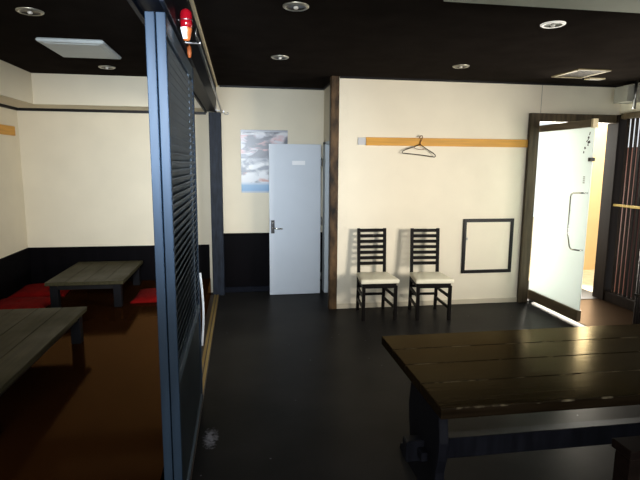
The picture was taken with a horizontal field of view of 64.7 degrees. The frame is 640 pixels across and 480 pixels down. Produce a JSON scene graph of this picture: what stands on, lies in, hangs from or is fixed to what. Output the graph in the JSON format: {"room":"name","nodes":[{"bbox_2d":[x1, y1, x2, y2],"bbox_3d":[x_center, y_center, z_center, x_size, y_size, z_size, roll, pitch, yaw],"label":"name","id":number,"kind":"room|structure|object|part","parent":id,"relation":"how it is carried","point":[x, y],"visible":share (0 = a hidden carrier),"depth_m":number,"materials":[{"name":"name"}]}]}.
{"room":"japanese restaurant","nodes":[
{"label":"japanese restaurant","id":0,"kind":"room"},
{"bbox_2d":[0,107,27,258],"bbox_3d":[-3.129,-0.075,2.255,0.100,2.546,8.600,-1,9,-9],"label":"wall","id":1,"kind":"structure","parent":0,"point":[13,231],"depth_m":6.01,"materials":[{"name":"paint"}]},
{"bbox_2d":[0,124,15,135],"bbox_3d":[-3.548,-1.177,5.205,0.022,0.110,1.820,-1,9,-9],"label":"rail","id":2,"kind":"object","parent":1,"relation":"attached to","point":[4,129],"visible":1,"depth_m":5.89,"materials":[{"name":"brown wood"}]},
{"bbox_2d":[0,244,209,299],"bbox_3d":[-1.955,0.943,2.532,2.270,0.468,8.471,-1,9,-9],"label":"wainscoting","id":3,"kind":"structure","parent":1,"relation":"attached to","point":[27,266],"depth_m":6.53,"materials":[{"name":"black wood"}]},
{"bbox_2d":[0,60,203,111],"bbox_3d":[-1.940,-1.175,2.210,2.270,0.341,8.471,-1,9,-9],"label":"wall","id":4,"kind":"structure","parent":0,"point":[19,88],"depth_m":5.81,"materials":[{"name":"paint"}]},
{"bbox_2d":[0,103,205,114],"bbox_3d":[-1.942,-0.990,2.238,2.270,0.033,8.471,-1,9,-9],"label":"trim","id":5,"kind":"structure","parent":4,"relation":"attached to","point":[1,105],"depth_m":6.28,"materials":[{"name":"black paint"}]},
{"bbox_2d":[0,278,210,479],"bbox_3d":[-2.015,1.313,2.645,2.375,0.300,8.600,-1,9,-9],"label":"floor","id":6,"kind":"structure","parent":0,"point":[90,409],"depth_m":3.29,"materials":[{"name":"paint"}]},
{"bbox_2d":[0,297,50,309],"bbox_3d":[-3.247,0.693,5.447,0.600,0.064,0.600,-1,9,-9],"label":"floor cushion","id":7,"kind":"object","parent":6,"relation":"on","point":[16,302],"visible":0.77,"depth_m":5.41,"materials":[{"name":"red fabric"}]},
{"bbox_2d":[7,283,69,297],"bbox_3d":[-3.338,0.591,6.113,0.600,0.064,0.600,-1,9,-12],"label":"floor cushion","id":8,"kind":"object","parent":6,"relation":"on","point":[39,289],"visible":0.6,"depth_m":5.90,"materials":[{"name":"red fabric"}]},
{"bbox_2d":[0,307,86,395],"bbox_3d":[-2.309,0.870,3.554,0.796,0.300,1.740,-1,9,-9],"label":"table","id":9,"kind":"object","parent":6,"relation":"on","point":[26,335],"visible":1,"depth_m":3.78,"materials":[{"name":"black paint"}]},
{"bbox_3d":[-2.112,0.764,4.384,0.080,0.262,0.080,-1,9,-9],"label":"leg","id":10,"kind":"part","parent":9,"relation":"part of","materials":[{"name":"black wood"}]},
{"bbox_2d":[44,261,142,307],"bbox_3d":[-2.593,0.506,5.937,0.786,0.300,1.150,-1,9,-9],"label":"table","id":11,"kind":"object","parent":6,"relation":"on","point":[99,274],"visible":0.97,"depth_m":5.56,"materials":[{"name":"black paint"}]},
{"bbox_3d":[-2.831,0.604,5.402,0.080,0.262,0.080,-1,9,-9],"label":"leg","id":12,"kind":"part","parent":11,"relation":"part of","materials":[{"name":"black wood"}]},
{"bbox_3d":[-2.199,0.594,5.501,0.080,0.262,0.080,-1,9,-9],"label":"leg","id":13,"kind":"part","parent":11,"relation":"part of","materials":[{"name":"black wood"}]},
{"bbox_3d":[-2.354,0.444,6.478,0.080,0.262,0.080,-1,9,-9],"label":"leg","id":14,"kind":"part","parent":11,"relation":"part of","materials":[{"name":"black wood"}]},
{"bbox_2d":[130,288,156,303],"bbox_3d":[-1.894,0.630,5.919,0.520,0.064,0.560,-1,9,-9],"label":"floor cushion","id":15,"kind":"object","parent":6,"relation":"on","point":[148,295],"visible":0.45,"depth_m":5.71,"materials":[{"name":"red fabric"}]},
{"bbox_2d":[17,85,323,292],"bbox_3d":[-1.800,-0.640,6.703,3.920,2.746,0.100,-1,9,-9],"label":"wall","id":16,"kind":"structure","parent":0,"point":[86,176],"depth_m":6.53,"materials":[{"name":"paint"}]},
{"bbox_2d":[189,0,217,86],"bbox_3d":[-0.967,-1.635,4.230,0.023,0.024,4.651,-1,9,-9],"label":"trim","id":17,"kind":"structure","parent":16,"relation":"attached to","point":[192,3],"depth_m":3.87,"materials":[{"name":"beige paint"}]},
{"bbox_2d":[241,130,287,192],"bbox_3d":[-0.742,-1.048,6.753,0.620,0.828,0.004,-1,9,-9],"label":"poster","id":18,"kind":"object","parent":16,"relation":"attached to","point":[254,143],"visible":0.79,"depth_m":6.73,"materials":[{"name":"multicoloured paper"}]},
{"bbox_2d":[224,232,321,286],"bbox_3d":[-0.641,0.304,6.966,1.360,0.817,0.030,-1,9,-9],"label":"wainscot hall","id":19,"kind":"structure","parent":16,"relation":"attached to","point":[246,255],"depth_m":6.91,"materials":[{"name":"black wood"}]},
{"bbox_2d":[225,284,321,292],"bbox_3d":[-0.643,0.672,7.016,1.360,0.075,0.014,-1,9,-9],"label":"baseboard","id":20,"kind":"structure","parent":16,"relation":"attached to","point":[247,288],"depth_m":6.96,"materials":[{"name":"paint"}]},
{"bbox_2d":[127,0,216,112],"bbox_3d":[-1.053,-1.472,4.252,0.145,0.354,4.671,-1,9,-9],"label":"header beam","id":21,"kind":"structure","parent":0,"point":[204,95],"depth_m":3.24,"materials":[{"name":"paint"}]},
{"bbox_2d":[178,8,192,40],"bbox_3d":[-0.645,-1.038,2.437,0.066,0.148,0.066,6,10,33],"label":"ornament","id":22,"kind":"object","parent":21,"relation":"attached to","point":[185,19],"visible":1,"depth_m":2.42,"materials":[{"name":"red glass"}]},
{"bbox_2d":[187,45,191,57],"bbox_3d":[-0.748,-1.080,2.890,0.026,0.076,0.026,-1,9,-9],"label":"tag","id":23,"kind":"object","parent":21,"relation":"hanging from","point":[189,52],"visible":1,"depth_m":2.88,"materials":[{"name":"plastic"}]},
{"bbox_2d":[185,27,222,112],"bbox_3d":[-0.987,-1.381,4.585,0.085,0.077,4.035,-1,9,-9],"label":"curtain rod","id":24,"kind":"object","parent":21,"relation":"attached to","point":[197,42],"visible":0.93,"depth_m":3.23,"materials":[{"name":"metal"}]},
{"bbox_3d":[-0.965,-1.366,4.622,0.019,0.036,3.975,-1,9,-9],"label":"rod","id":25,"kind":"part","parent":24,"relation":"part of","materials":[{"name":"metal"}]},
{"bbox_2d":[0,0,639,87],"bbox_3d":[0.610,-1.425,2.644,7.650,0.140,8.600,-1,9,-9],"label":"ceiling","id":26,"kind":"structure","parent":0,"point":[415,39],"depth_m":4.04,"materials":[{"name":"paint"}]},
{"bbox_2d":[15,7,43,15],"bbox_3d":[-1.926,-1.510,3.354,0.170,0.020,0.170,-1,9,-9],"label":"recessed light","id":27,"kind":"object","parent":26,"relation":"in","point":[23,10],"visible":1,"depth_m":3.34,"materials":[{"name":"silver metal"}]},
{"bbox_2d":[35,37,121,58],"bbox_3d":[-2.081,-1.665,4.411,0.524,0.034,0.660,-1,9,-9],"label":"ceiling panel","id":28,"kind":"object","parent":26,"relation":"attached to","point":[73,48],"visible":1,"depth_m":4.29,"materials":[{"name":"white plastic"}]},
{"bbox_3d":[-2.081,-1.651,4.413,0.430,0.006,0.550,-1,9,-9],"label":"panel","id":29,"kind":"part","parent":28,"relation":"part of","materials":[{"name":"white plastic"}]},
{"bbox_2d":[98,65,115,68],"bbox_3d":[-2.242,-1.811,5.316,0.170,0.020,0.170,-1,9,-9],"label":"recessed light","id":30,"kind":"object","parent":26,"relation":"in","point":[101,66],"visible":1,"depth_m":5.30,"materials":[{"name":"silver metal"}]},
{"bbox_2d":[271,55,288,59],"bbox_3d":[-0.377,-1.712,4.752,0.170,0.020,0.170,-1,9,-9],"label":"recessed light","id":31,"kind":"object","parent":26,"relation":"in","point":[276,57],"visible":1,"depth_m":4.74,"materials":[{"name":"silver metal"}]},
{"bbox_2d":[283,2,308,10],"bbox_3d":[-0.153,-1.476,3.207,0.170,0.020,0.170,-1,9,-9],"label":"recessed light","id":32,"kind":"object","parent":26,"relation":"in","point":[291,6],"visible":1,"depth_m":3.19,"materials":[{"name":"silver metal"}]},
{"bbox_2d":[452,64,469,68],"bbox_3d":[1.431,-1.756,5.125,0.170,0.020,0.170,-1,9,-9],"label":"recessed light","id":33,"kind":"object","parent":26,"relation":"in","point":[460,66],"visible":1,"depth_m":5.11,"materials":[{"name":"silver metal"}]},
{"bbox_2d":[540,21,565,28],"bbox_3d":[1.649,-1.518,3.575,0.170,0.020,0.170,-1,9,-9],"label":"recessed light","id":34,"kind":"object","parent":26,"relation":"in","point":[551,24],"visible":1,"depth_m":3.57,"materials":[{"name":"white metal"}]},
{"bbox_2d":[551,68,611,77],"bbox_3d":[2.818,-1.801,5.468,0.380,0.014,0.480,-1,9,-9],"label":"ceiling vent","id":35,"kind":"object","parent":26,"relation":"in","point":[580,73],"visible":1,"depth_m":5.44,"materials":[{"name":"white metal"}]},
{"bbox_2d":[562,70,603,76],"bbox_3d":[2.820,-1.800,5.454,0.290,0.008,0.328,-1,9,-9],"label":"grille","id":36,"kind":"object","parent":35,"relation":"attached to","point":[579,73],"depth_m":5.45,"materials":[{"name":"white metal"}]},
{"bbox_2d":[584,77,605,79],"bbox_3d":[3.151,-1.845,5.791,0.200,0.018,0.100,-1,9,-9],"label":"ceiling vent","id":37,"kind":"object","parent":26,"relation":"in","point":[589,78],"visible":1,"depth_m":5.76,"materials":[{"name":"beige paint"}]},
{"bbox_2d":[324,78,348,301],"bbox_3d":[0.185,-0.591,6.473,0.130,2.746,0.983,-1,9,-9],"label":"wall","id":38,"kind":"structure","parent":0,"point":[327,90],"depth_m":6.49,"materials":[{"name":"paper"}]},
{"bbox_2d":[269,144,321,294],"bbox_3d":[-0.318,-0.253,6.683,0.699,1.997,0.098,-1,9,-9],"label":"door","id":39,"kind":"structure","parent":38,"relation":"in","point":[294,169],"depth_m":6.69,"materials":[{"name":"paint"}]},
{"bbox_3d":[-0.622,-0.173,6.654,0.046,0.175,0.009,-1,9,-9],"label":"lock plate","id":40,"kind":"part","parent":39,"relation":"part of","materials":[{"name":"grey metal"}]},
{"bbox_3d":[-0.278,-1.005,6.583,0.170,0.055,0.006,-1,9,-9],"label":"sign plate","id":41,"kind":"part","parent":39,"relation":"part of","materials":[{"name":"white plastic"}]},
{"bbox_2d":[322,141,328,292],"bbox_3d":[0.173,-0.247,6.562,0.147,2.040,0.855,-1,9,-9],"label":"door frame","id":42,"kind":"structure","parent":38,"relation":"attached to","point":[325,222],"depth_m":6.82,"materials":[{"name":"paint"}]},
{"bbox_2d":[191,280,639,479],"bbox_3d":[1.765,1.347,3.252,5.270,0.105,8.600,-1,9,-9],"label":"floor","id":43,"kind":"structure","parent":0,"point":[297,387],"depth_m":3.81,"materials":[{"name":"plastic"}]},
{"bbox_2d":[190,295,218,479],"bbox_3d":[-1.055,1.076,4.554,0.115,0.010,4.500,-1,9,-9],"label":"board","id":44,"kind":"object","parent":43,"relation":"on","point":[209,309],"visible":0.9,"depth_m":5.09,"materials":[{"name":"brown wood"}]},
{"bbox_2d":[144,11,173,479],"bbox_3d":[-0.831,0.110,2.954,0.040,2.372,1.335,-1,9,-9],"label":"door","id":45,"kind":"structure","parent":44,"relation":"on","point":[150,17],"depth_m":2.27,"materials":[{"name":"blue paint"}]},
{"bbox_2d":[156,12,204,479],"bbox_3d":[-0.774,0.108,2.970,0.068,2.372,1.350,-1,9,-9],"label":"partition","id":46,"kind":"structure","parent":44,"relation":"on","point":[175,71],"depth_m":2.64,"materials":[{"name":"blue paint"}]},
{"bbox_3d":[-0.776,-1.022,2.774,0.036,0.080,1.241,-1,9,-9],"label":"rail","id":47,"kind":"part","parent":46,"relation":"part of","materials":[{"name":"paint"}]},
{"bbox_3d":[-0.787,0.578,3.017,0.036,0.060,1.241,-1,9,-9],"label":"rail","id":48,"kind":"part","parent":46,"relation":"part of","materials":[{"name":"paint"}]},
{"bbox_3d":[-0.789,0.916,3.069,0.022,0.624,1.241,-1,9,-9],"label":"panel","id":49,"kind":"part","parent":46,"relation":"part of","materials":[{"name":"paint"}]},
{"bbox_3d":[-0.792,1.254,3.120,0.036,0.060,1.241,-1,9,-9],"label":"rail","id":50,"kind":"part","parent":46,"relation":"part of","materials":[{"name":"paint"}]},
{"bbox_3d":[-0.863,0.509,3.698,0.033,0.552,0.017,-3,9,-23],"label":"pull handle","id":51,"kind":"part","parent":46,"relation":"part of","materials":[{"name":"white plastic"}]},
{"bbox_2d":[202,294,218,391],"bbox_3d":[-1.034,1.068,4.556,0.058,0.005,4.500,-1,9,-9],"label":"trim","id":52,"kind":"structure","parent":44,"relation":"on","point":[215,297],"depth_m":5.01,"materials":[{"name":"brown wood"}]},
{"bbox_2d":[209,112,224,294],"bbox_3d":[-1.358,-0.452,6.663,0.152,2.392,0.170,-1,9,-9],"label":"post","id":53,"kind":"object","parent":43,"relation":"on","point":[215,131],"visible":1,"depth_m":6.58,"materials":[{"name":"paint"}]},
{"bbox_2d":[328,76,339,308],"bbox_3d":[0.159,-0.518,5.992,0.097,2.746,0.090,-1,9,-9],"label":"post","id":54,"kind":"object","parent":43,"relation":"on","point":[334,80],"visible":1,"depth_m":5.94,"materials":[{"name":"brown wood"}]},
{"bbox_2d":[356,228,398,320],"bbox_3d":[0.644,0.386,5.876,0.442,1.002,0.480,-1,9,-8],"label":"dining chair","id":55,"kind":"object","parent":43,"relation":"on","point":[384,280],"visible":1,"depth_m":6.00,"materials":[{"name":"brown wood"}]},
{"bbox_3d":[0.460,0.358,6.051,0.034,1.002,0.078,-1,9,-8],"label":"leg","id":56,"kind":"part","parent":55,"relation":"part of","materials":[{"name":"brown wood"}]},
{"bbox_3d":[0.489,0.718,5.685,0.036,0.400,0.036,-1,9,-8],"label":"leg","id":57,"kind":"part","parent":55,"relation":"part of","materials":[{"name":"brown wood"}]},
{"bbox_3d":[0.646,0.486,5.874,0.392,0.053,0.419,-1,9,-8],"label":"seat frame","id":58,"kind":"part","parent":55,"relation":"part of","materials":[{"name":"brown wood"}]},
{"bbox_3d":[0.649,0.432,5.848,0.442,0.062,0.410,-1,9,-8],"label":"seat","id":59,"kind":"part","parent":55,"relation":"part of","materials":[{"name":"plastic"}]},
{"bbox_3d":[0.773,0.354,6.095,0.034,1.002,0.078,-1,9,-8],"label":"leg","id":60,"kind":"part","parent":55,"relation":"part of","materials":[{"name":"brown wood"}]},
{"bbox_3d":[0.855,0.713,5.736,0.036,0.400,0.036,-1,9,-8],"label":"leg","id":61,"kind":"part","parent":55,"relation":"part of","materials":[{"name":"brown wood"}]},
{"bbox_2d":[408,228,453,320],"bbox_3d":[1.274,0.387,5.905,0.442,1.002,0.480,0,9,-5],"label":"dining chair","id":62,"kind":"object","parent":43,"relation":"on","point":[437,280],"visible":1,"depth_m":6.03,"materials":[{"name":"brown wood"}]},
{"bbox_3d":[1.099,0.357,6.089,0.034,1.002,0.078,0,9,-5],"label":"leg","id":63,"kind":"part","parent":62,"relation":"part of","materials":[{"name":"brown wood"}]},
{"bbox_3d":[1.106,0.717,5.722,0.036,0.400,0.036,0,9,-5],"label":"leg","id":64,"kind":"part","parent":62,"relation":"part of","materials":[{"name":"brown wood"}]},
{"bbox_3d":[1.275,0.486,5.903,0.392,0.053,0.419,0,9,-5],"label":"seat frame","id":65,"kind":"part","parent":62,"relation":"part of","materials":[{"name":"brown wood"}]},
{"bbox_3d":[1.277,0.432,5.877,0.442,0.062,0.410,0,9,-5],"label":"seat","id":66,"kind":"part","parent":62,"relation":"part of","materials":[{"name":"plastic"}]},
{"bbox_3d":[1.414,0.355,6.117,0.034,1.002,0.078,0,9,-5],"label":"leg","id":67,"kind":"part","parent":62,"relation":"part of","materials":[{"name":"brown wood"}]},
{"bbox_3d":[1.475,0.714,5.754,0.036,0.400,0.036,0,9,-5],"label":"leg","id":68,"kind":"part","parent":62,"relation":"part of","materials":[{"name":"brown wood"}]},
{"bbox_2d":[381,324,639,479],"bbox_3d":[1.467,0.998,2.889,2.050,0.700,0.954,-1,9,-9],"label":"dining table","id":69,"kind":"object","parent":43,"relation":"on","point":[503,372],"visible":1,"depth_m":2.75,"materials":[{"name":"brown wood"}]},
{"bbox_2d":[527,296,598,301],"bbox_3d":[3.182,0.779,6.697,1.045,0.012,0.140,-1,9,-9],"label":"threshold","id":70,"kind":"object","parent":43,"relation":"on","point":[582,297],"visible":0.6,"depth_m":6.75,"materials":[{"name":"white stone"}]},
{"bbox_2d":[592,115,626,299],"bbox_3d":[3.785,-0.399,6.582,0.150,2.385,0.200,-1,9,-9],"label":"post","id":71,"kind":"object","parent":43,"relation":"on","point":[616,132],"visible":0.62,"depth_m":6.53,"materials":[{"name":"brown wood"}]},
{"bbox_2d":[604,111,639,311],"bbox_3d":[3.983,-0.212,5.312,0.100,2.400,2.398,-1,9,-9],"label":"lattice screen","id":72,"kind":"object","parent":43,"relation":"on","point":[619,299],"visible":0.93,"depth_m":6.25,"materials":[{"name":"brown wood"}]},
{"bbox_3d":[3.974,0.910,5.482,0.100,0.130,2.398,-1,9,-9],"label":"rail","id":73,"kind":"part","parent":72,"relation":"part of","materials":[{"name":"brown wood"}]},
{"bbox_3d":[3.951,-0.271,5.298,0.025,0.030,2.398,-1,9,-9],"label":"cross rail","id":74,"kind":"part","parent":72,"relation":"part of","materials":[{"name":"wood"}]},
{"bbox_3d":[3.991,-1.364,5.137,0.100,0.070,2.398,-1,9,-9],"label":"rail","id":75,"kind":"part","parent":72,"relation":"part of","materials":[{"name":"brown wood"}]},
{"bbox_2d":[612,436,639,479],"bbox_3d":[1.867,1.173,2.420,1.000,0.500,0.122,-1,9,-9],"label":"bench","id":76,"kind":"object","parent":43,"relation":"on","point":[627,449],"visible":1,"depth_m":2.30,"materials":[{"name":"brown wood"}]},
{"bbox_3d":[1.869,0.948,2.386,1.000,0.045,0.122,-1,9,-9],"label":"seat","id":77,"kind":"part","parent":76,"relation":"part of","materials":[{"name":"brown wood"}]},
{"bbox_2d":[632,256,639,323],"bbox_3d":[3.542,0.541,5.196,0.412,0.940,0.336,-1,9,-9],"label":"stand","id":78,"kind":"object","parent":43,"relation":"on","point":[636,315],"visible":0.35,"depth_m":5.30,"materials":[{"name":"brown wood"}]},
{"bbox_2d":[337,78,620,303],"bbox_3d":[2.032,-0.554,6.320,3.730,2.746,0.100,-1,9,-9],"label":"wall","id":79,"kind":"structure","parent":0,"point":[393,190],"depth_m":6.14,"materials":[{"name":"paint"}]},
{"bbox_2d":[219,76,619,89],"bbox_3d":[1.248,-1.953,6.423,5.000,0.022,1.003,-1,9,-9],"label":"trim","id":80,"kind":"structure","parent":79,"relation":"attached to","point":[346,77],"depth_m":6.12,"materials":[{"name":"black paint"}]},
{"bbox_2d":[337,297,516,308],"bbox_3d":[1.377,0.793,6.364,2.375,0.060,0.012,-1,9,-9],"label":"baseboard","id":81,"kind":"structure","parent":79,"relation":"attached to","point":[513,299],"depth_m":6.38,"materials":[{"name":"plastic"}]},
{"bbox_2d":[358,137,527,146],"bbox_3d":[1.507,-1.182,6.072,2.144,0.111,0.046,-1,9,-9],"label":"rail","id":82,"kind":"object","parent":79,"relation":"attached to","point":[376,141],"visible":1,"depth_m":6.06,"materials":[{"name":"brown wood"}]},
{"bbox_3d":[0.492,-1.160,5.925,0.094,0.084,0.012,-1,9,-9],"label":"grey plate","id":83,"kind":"part","parent":82,"relation":"part of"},
{"bbox_2d":[402,135,435,156],"bbox_3d":[1.180,-1.114,6.009,0.428,0.260,0.014,-1,9,-9],"label":"wire hanger","id":84,"kind":"object","parent":82,"relation":"hanging from","point":[420,135],"visible":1,"depth_m":6.01,"materials":[{"name":"silver metal"}]},
{"bbox_2d":[461,218,513,273],"bbox_3d":[2.112,0.074,6.367,0.672,0.690,0.022,-1,9,-9],"label":"access hatch","id":85,"kind":"object","parent":79,"relation":"attached to","point":[487,244],"visible":1,"depth_m":6.37,"materials":[{"name":"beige paint"}]},
{"bbox_2d":[527,118,598,321],"bbox_3d":[2.787,-0.238,5.941,0.106,2.245,0.994,-1,9,-9],"label":"door","id":86,"kind":"structure","parent":79,"relation":"in","point":[566,150],"depth_m":5.87,"materials":[{"name":"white glass"}]},
{"bbox_3d":[2.802,0.774,6.100,0.052,0.124,0.990,-1,9,-9],"label":"rail","id":87,"kind":"part","parent":86,"relation":"part of","materials":[{"name":"brown metal"}]},
{"bbox_3d":[2.818,-1.303,5.782,0.052,0.080,0.985,-1,9,-9],"label":"rail","id":88,"kind":"part","parent":86,"relation":"part of","materials":[{"name":"brown wood"}]},
{"bbox_3d":[2.810,-0.205,5.561,0.060,0.649,0.218,-4,9,-24],"label":"pull handle","id":89,"kind":"part","parent":86,"relation":"part of","materials":[{"name":"silver metal"}]},
{"bbox_2d":[517,113,616,302],"bbox_3d":[3.130,-0.391,6.500,1.170,2.385,0.160,-1,9,-9],"label":"frame","id":90,"kind":"object","parent":79,"relation":"attached to","point":[534,121],"visible":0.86,"depth_m":6.31,"materials":[{"name":"brown wood"}]},
{"bbox_2d":[620,83,639,113],"bbox_3d":[4.415,-0.017,2.897,0.100,2.746,7.488,-1,9,-9],"label":"wall","id":91,"kind":"structure","parent":0,"point":[624,108],"depth_m":6.23,"materials":[{"name":"paint"}]},
{"bbox_2d":[613,81,639,108],"bbox_3d":[3.725,-1.731,6.078,0.215,0.320,0.262,-1,9,-9],"label":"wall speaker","id":92,"kind":"object","parent":91,"relation":"attached to","point":[627,94],"visible":1,"depth_m":5.99,"materials":[{"name":"grey plastic"}]},
{"label":"outside","id":93,"kind":"structure","parent":0,"visible":0},
{"bbox_2d":[529,217,593,291],"bbox_3d":[5.586,0.043,12.162,9.200,0.100,10.000,-1,9,-9],"label":"ground","id":94,"kind":"structure","parent":93,"point":[588,275],"depth_m":8.10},
{"bbox_2d":[583,124,607,269],"bbox_3d":[4.624,-0.791,8.553,0.910,2.620,0.100,-1,9,-9],"label":"wall","id":95,"kind":"structure","parent":94,"relation":"on","point":[601,131],"depth_m":8.51,"materials":[{"name":"beige paint"}]},
{"bbox_2d":[614,147,639,296],"bbox_3d":[6.277,-0.225,7.172,4.370,2.100,0.180,-1,9,-9],"label":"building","id":96,"kind":"structure","parent":94,"relation":"on","point":[628,147],"depth_m":6.80,"materials":[{"name":"brown wood"}]}
]}

